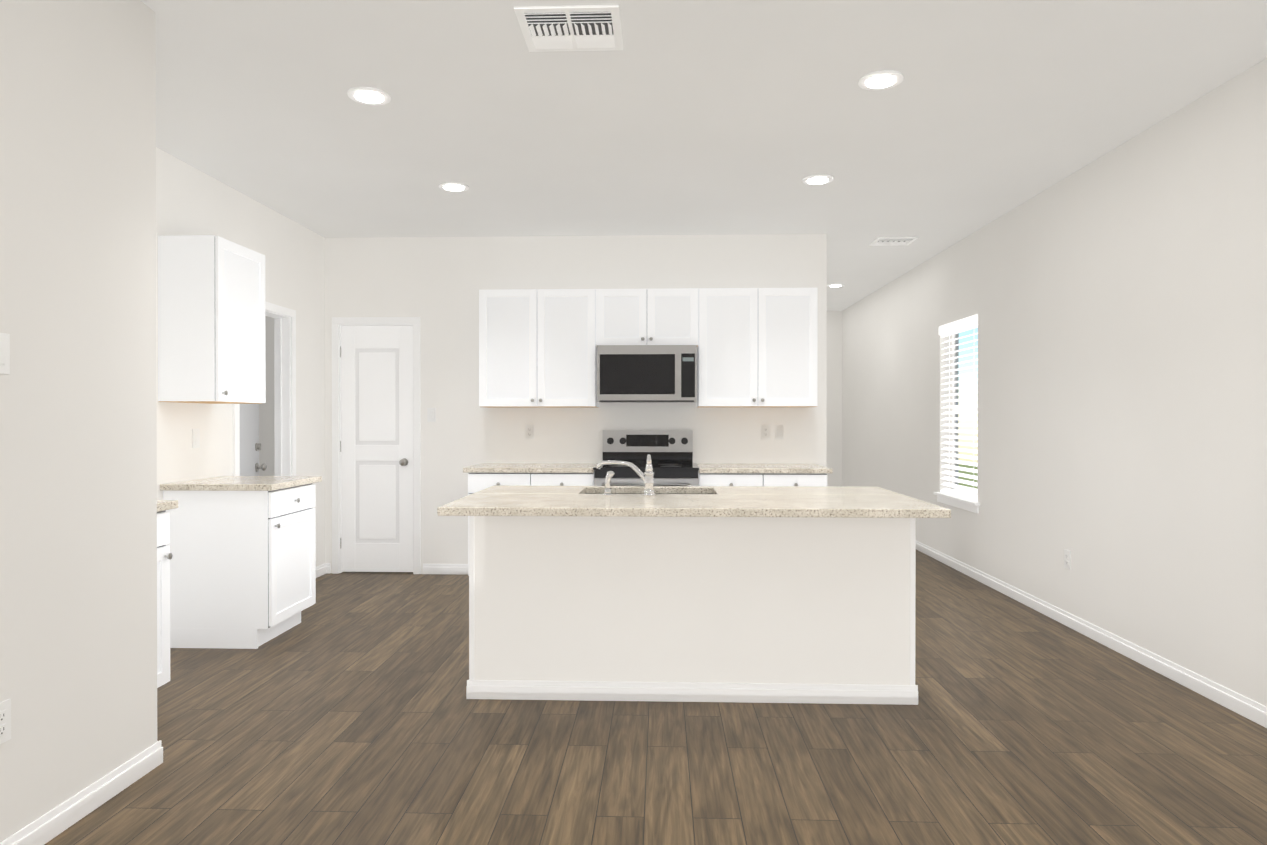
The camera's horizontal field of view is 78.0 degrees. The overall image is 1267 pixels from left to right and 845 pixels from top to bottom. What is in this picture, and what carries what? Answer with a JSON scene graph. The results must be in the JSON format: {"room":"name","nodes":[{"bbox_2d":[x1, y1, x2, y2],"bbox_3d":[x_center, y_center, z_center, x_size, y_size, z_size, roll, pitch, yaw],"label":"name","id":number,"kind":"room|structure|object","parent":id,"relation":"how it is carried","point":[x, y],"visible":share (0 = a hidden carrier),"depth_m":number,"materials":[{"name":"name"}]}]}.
{"room":"kitchen","nodes":[
{"label":"kitchen","id":0,"kind":"room"},
{"bbox_2d":[0,0,156,841],"bbox_3d":[-3.463,-0.109,-0.168,3.195,2.770,6.220,0,0,2],"label":"wall","id":1,"kind":"structure","parent":0,"point":[78,542],"depth_m":2.49,"materials":[{"name":"paint"}]},
{"bbox_2d":[0,333,9,373],"bbox_3d":[-1.777,-0.195,2.194,0.010,0.115,0.070,0,0,2],"label":"light switch","id":2,"kind":"object","parent":1,"relation":"attached to","point":[4,353],"visible":1,"depth_m":2.21,"materials":[{"name":"white plastic"}]},
{"bbox_2d":[0,699,10,743],"bbox_3d":[-1.778,0.845,2.199,0.008,0.115,0.070,0,0,2],"label":"outlet","id":3,"kind":"object","parent":1,"relation":"attached to","point":[5,720],"visible":1,"depth_m":2.21,"materials":[{"name":"white plastic"}]},
{"bbox_2d":[0,740,162,844],"bbox_3d":[-1.859,1.233,-0.151,0.017,0.085,6.114,0,0,2],"label":"baseboard","id":4,"kind":"structure","parent":1,"relation":"attached to","point":[58,820],"depth_m":2.52,"materials":[{"name":"white wood"}]},
{"bbox_2d":[156,147,324,566],"bbox_3d":[-2.670,-0.130,4.692,0.120,2.770,3.550,0,0,2],"label":"wall","id":5,"kind":"structure","parent":0,"point":[190,200],"depth_m":5.20,"materials":[{"name":"paint"}]},
{"bbox_2d":[192,429,199,447],"bbox_3d":[-2.606,0.095,4.666,0.010,0.115,0.070,0,0,2],"label":"light switch","id":6,"kind":"object","parent":5,"relation":"attached to","point":[195,438],"visible":1,"depth_m":4.66,"materials":[{"name":"white plastic"}]},
{"bbox_2d":[158,235,265,403],"bbox_3d":[-2.428,-0.572,4.567,0.366,0.915,0.520,0,0,2],"label":"upper cabinet","id":7,"kind":"object","parent":5,"relation":"attached to","point":[211,319],"visible":1,"depth_m":4.31,"materials":[{"name":"white wood"}]},
{"bbox_2d":[240,404,266,475],"bbox_3d":[-2.755,0.232,5.489,0.190,2.014,0.707,0,0,2],"label":"garage door","id":8,"kind":"structure","parent":5,"relation":"in","point":[250,446],"depth_m":5.62,"materials":[{"name":"grey wood"}]},
{"bbox_2d":[233,302,295,475],"bbox_3d":[-2.634,0.203,5.498,0.136,2.096,0.852,0,0,2],"label":"door frame","id":9,"kind":"structure","parent":5,"relation":"attached to","point":[285,385],"depth_m":5.86,"materials":[{"name":"white"}]},
{"bbox_2d":[316,563,330,577],"bbox_3d":[-2.542,1.205,6.205,0.030,0.085,0.528,0,0,2],"label":"baseboard","id":10,"kind":"structure","parent":5,"relation":"attached to","point":[325,568],"depth_m":6.40,"materials":[{"name":"white wood"}]},
{"bbox_2d":[259,234,826,573],"bbox_3d":[-1.631,-0.138,6.492,6.390,2.770,0.120,0,0,2],"label":"wall","id":11,"kind":"structure","parent":0,"point":[435,284],"depth_m":6.41,"materials":[{"name":"paint"}]},
{"bbox_2d":[340,326,412,571],"bbox_3d":[-2.123,0.218,6.444,0.610,2.033,0.107,0,0,2],"label":"pantry door","id":12,"kind":"structure","parent":11,"relation":"in","point":[376,446],"depth_m":6.46,"materials":[{"name":"white wood"}]},
{"bbox_2d":[332,317,420,573],"bbox_3d":[-2.116,0.190,6.502,0.736,2.113,0.136,0,0,2],"label":"door frame","id":13,"kind":"structure","parent":11,"relation":"attached to","point":[339,322],"depth_m":6.44,"materials":[{"name":"white wood"}]},
{"bbox_2d":[427,408,435,421],"bbox_3d":[-1.659,-0.063,6.428,0.070,0.115,0.010,0,0,2],"label":"light switch","id":14,"kind":"object","parent":11,"relation":"attached to","point":[431,414],"visible":1,"depth_m":6.43,"materials":[{"name":"white plastic"}]},
{"bbox_2d":[422,564,467,574],"bbox_3d":[-1.476,1.205,6.425,0.515,0.085,0.014,0,0,2],"label":"baseboard","id":15,"kind":"structure","parent":11,"relation":"attached to","point":[458,569],"depth_m":6.42,"materials":[{"name":"white wood"}]},
{"bbox_2d":[525,425,533,438],"bbox_3d":[-0.849,0.077,6.401,0.070,0.115,0.008,0,0,2],"label":"electrical outlet","id":16,"kind":"object","parent":11,"relation":"attached to","point":[529,431],"visible":1,"depth_m":6.40,"materials":[{"name":"white plastic"}]},
{"bbox_2d":[479,289,598,407],"bbox_3d":[-0.744,-0.580,6.219,0.913,0.915,0.353,0,0,2],"label":"upper cabinet","id":17,"kind":"object","parent":11,"relation":"attached to","point":[537,347],"visible":1,"depth_m":6.08,"materials":[{"name":"white wood"}]},
{"bbox_2d":[596,288,697,346],"bbox_3d":[0.109,-0.815,6.188,0.792,0.443,0.353,0,0,2],"label":"upper cabinet","id":18,"kind":"object","parent":11,"relation":"attached to","point":[646,316],"visible":0.83,"depth_m":6.04,"materials":[{"name":"white wood"}]},
{"bbox_2d":[597,345,696,402],"bbox_3d":[0.108,-0.373,6.149,0.760,0.433,0.434,0,0,2],"label":"microwave","id":19,"kind":"object","parent":18,"relation":"attached to","point":[646,373],"visible":1,"depth_m":5.95,"materials":[{"name":"silver metal"}]},
{"bbox_2d":[697,288,816,406],"bbox_3d":[0.962,-0.579,6.159,0.913,0.915,0.353,0,0,2],"label":"upper cabinet","id":20,"kind":"object","parent":11,"relation":"attached to","point":[756,347],"visible":1,"depth_m":6.01,"materials":[{"name":"white wood"}]},
{"bbox_2d":[761,425,769,438],"bbox_3d":[1.070,0.077,6.334,0.070,0.115,0.008,0,0,2],"label":"electrical outlet","id":21,"kind":"object","parent":11,"relation":"attached to","point":[765,431],"visible":1,"depth_m":6.33,"materials":[{"name":"white plastic"}]},
{"bbox_2d":[775,425,783,438],"bbox_3d":[1.179,0.077,6.329,0.070,0.115,0.010,0,0,2],"label":"light switch","id":22,"kind":"object","parent":11,"relation":"attached to","point":[779,431],"visible":1,"depth_m":6.33,"materials":[{"name":"white plastic"}]},
{"bbox_2d":[45,550,1266,844],"bbox_3d":[-1.087,1.308,3.917,8.060,0.100,14.700,0,0,2],"label":"floor","id":23,"kind":"structure","parent":0,"point":[345,712],"depth_m":2.99,"materials":[{"name":"wood"}]},
{"bbox_2d":[157,500,177,687],"bbox_3d":[-2.339,0.804,3.200,0.641,0.915,0.576,0,0,2],"label":"base cabinet","id":24,"kind":"object","parent":23,"relation":"on","point":[164,556],"visible":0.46,"depth_m":3.40,"materials":[{"name":"white wood"}]},
{"bbox_2d":[160,476,321,648],"bbox_3d":[-2.288,0.797,4.638,0.641,0.915,0.640,0,0,2],"label":"base cabinet","id":25,"kind":"object","parent":23,"relation":"on","point":[243,564],"visible":0.96,"depth_m":4.35,"materials":[{"name":"white wood"}]},
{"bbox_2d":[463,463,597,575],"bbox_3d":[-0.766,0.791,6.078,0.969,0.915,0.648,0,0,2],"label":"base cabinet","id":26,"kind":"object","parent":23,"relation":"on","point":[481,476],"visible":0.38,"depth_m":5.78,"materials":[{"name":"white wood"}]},
{"bbox_2d":[593,430,698,485],"bbox_3d":[0.102,0.656,6.004,0.772,1.185,0.716,0,0,2],"label":"range","id":27,"kind":"object","parent":23,"relation":"on","point":[670,452],"visible":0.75,"depth_m":6.28,"materials":[{"name":"silver metal"}]},
{"bbox_2d":[466,517,920,704],"bbox_3d":[0.268,0.819,3.882,2.033,0.880,0.718,0,0,2],"label":"kitchen island","id":28,"kind":"object","parent":23,"relation":"on","point":[771,594],"depth_m":3.54,"materials":[{"name":"paint"}]},
{"bbox_2d":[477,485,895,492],"bbox_3d":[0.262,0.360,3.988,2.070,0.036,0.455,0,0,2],"label":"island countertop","id":29,"kind":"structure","parent":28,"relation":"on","point":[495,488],"depth_m":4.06,"materials":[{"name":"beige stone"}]},
{"bbox_2d":[597,454,655,495],"bbox_3d":[-0.039,0.246,3.751,0.291,0.194,0.181,0,0,2],"label":"faucet","id":30,"kind":"object","parent":29,"relation":"on","point":[646,476],"visible":1,"depth_m":3.68,"materials":[{"name":"silver metal"}]},
{"bbox_2d":[437,493,950,517],"bbox_3d":[0.243,0.362,3.459,2.070,0.036,0.605,0,0,2],"label":"island countertop","id":31,"kind":"structure","parent":28,"relation":"on","point":[475,504],"depth_m":3.26,"materials":[{"name":"beige stone"}]},
{"bbox_2d":[603,471,614,495],"bbox_3d":[-0.118,0.286,3.694,0.056,0.116,0.048,0,0,2],"label":"sprayer","id":32,"kind":"object","parent":31,"relation":"on","point":[609,475],"visible":1,"depth_m":3.68,"materials":[{"name":"silver metal"}]},
{"bbox_2d":[585,489,712,492],"bbox_3d":[0.076,0.472,3.953,0.694,0.211,0.394,0,0,2],"label":"sink","id":33,"kind":"object","parent":31,"relation":"in","point":[586,490],"depth_m":4.14,"materials":[{"name":"silver metal"}]},
{"bbox_2d":[696,463,832,485],"bbox_3d":[0.974,0.791,6.017,0.969,0.915,0.648,0,0,2],"label":"base cabinet","id":34,"kind":"object","parent":23,"relation":"on","point":[717,474],"visible":0.19,"depth_m":5.72,"materials":[{"name":"white wood"}]},
{"bbox_2d":[140,0,1266,310],"bbox_3d":[-1.087,-1.562,3.905,8.060,0.100,14.700,0,0,2],"label":"ceiling","id":35,"kind":"structure","parent":0,"point":[708,116],"depth_m":3.78,"materials":[{"name":"paint"}]},
{"bbox_2d":[347,87,390,104],"bbox_3d":[-1.220,-1.504,3.614,0.190,0.013,0.190,0,0,2],"label":"recessed light","id":36,"kind":"object","parent":35,"relation":"in","point":[369,95],"visible":0.96,"depth_m":3.60,"materials":[{"name":"white"}]},
{"bbox_2d":[439,182,468,191],"bbox_3d":[-1.154,-1.510,5.025,0.190,0.013,0.190,0,0,2],"label":"recessed light","id":37,"kind":"object","parent":35,"relation":"in","point":[454,186],"visible":0.98,"depth_m":5.00,"materials":[{"name":"white plastic"}]},
{"bbox_2d":[514,5,622,51],"bbox_3d":[-0.238,-1.503,2.995,0.380,0.016,0.330,0,0,2],"label":"ceiling vent","id":38,"kind":"object","parent":35,"relation":"in","point":[574,28],"visible":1,"depth_m":2.98,"materials":[{"name":"white metal"}]},
{"bbox_2d":[802,174,833,184],"bbox_3d":[1.149,-1.510,4.877,0.190,0.013,0.190,0,0,2],"label":"recessed light","id":39,"kind":"object","parent":35,"relation":"in","point":[820,179],"visible":0.98,"depth_m":4.86,"materials":[{"name":"white"}]},
{"bbox_2d":[827,284,843,286],"bbox_3d":[2.255,-1.526,8.731,0.190,0.013,0.190,0,0,2],"label":"recessed light","id":40,"kind":"object","parent":35,"relation":"in","point":[835,285],"visible":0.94,"depth_m":8.69,"materials":[{"name":"white"}]},
{"bbox_2d":[858,70,902,89],"bbox_3d":[1.089,-1.504,3.447,0.190,0.013,0.190,0,0,2],"label":"recessed light","id":41,"kind":"object","parent":35,"relation":"in","point":[882,80],"visible":1,"depth_m":3.43,"materials":[{"name":"white plastic"}]},
{"bbox_2d":[869,237,918,245],"bbox_3d":[2.179,-1.518,6.562,0.330,0.016,0.280,0,0,2],"label":"ceiling vent","id":42,"kind":"object","parent":35,"relation":"in","point":[888,241],"visible":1,"depth_m":6.55,"materials":[{"name":"white metal"}]},
{"bbox_2d":[827,311,841,485],"bbox_3d":[2.246,-0.157,10.909,1.290,2.770,0.120,0,0,2],"label":"wall","id":43,"kind":"structure","parent":0,"point":[834,391],"depth_m":10.83,"materials":[{"name":"paint"}]},
{"bbox_2d":[842,58,1266,706],"bbox_3d":[2.721,-0.127,3.778,0.160,2.770,14.700,0,0,2],"label":"wall","id":44,"kind":"structure","parent":0,"point":[1114,300],"depth_m":4.30,"materials":[{"name":"paint"}]},
{"bbox_2d":[933,492,979,512],"bbox_3d":[2.776,0.674,6.621,0.150,0.085,0.940,0,0,2],"label":"window sill","id":45,"kind":"structure","parent":44,"relation":"attached to","point":[962,503],"depth_m":6.54,"materials":[{"name":"white wood"}]},
{"bbox_2d":[952,326,977,494],"bbox_3d":[2.866,-0.114,6.614,0.050,1.490,0.840,0,0,2],"label":"window","id":46,"kind":"structure","parent":44,"relation":"in","point":[966,352],"depth_m":6.77,"materials":[{"name":"white"}]},
{"bbox_2d":[939,315,977,501],"bbox_3d":[2.762,-0.114,6.618,0.067,1.486,0.832,0,0,2],"label":"window blinds","id":47,"kind":"object","parent":46,"relation":"attached to","point":[960,325],"visible":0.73,"depth_m":6.61,"materials":[{"name":"white plastic"}]},
{"bbox_2d":[1064,549,1070,569],"bbox_3d":[2.674,0.844,4.824,0.008,0.115,0.070,0,0,2],"label":"electrical outlet","id":48,"kind":"object","parent":44,"relation":"attached to","point":[1067,559],"visible":1,"depth_m":4.82,"materials":[{"name":"white plastic"}]},
{"bbox_2d":[916,540,1266,727],"bbox_3d":[2.632,1.216,3.737,0.014,0.085,14.200,0,0,2],"label":"baseboard","id":49,"kind":"structure","parent":44,"relation":"attached to","point":[1254,711],"depth_m":4.20,"materials":[{"name":"white wood"}]}
]}

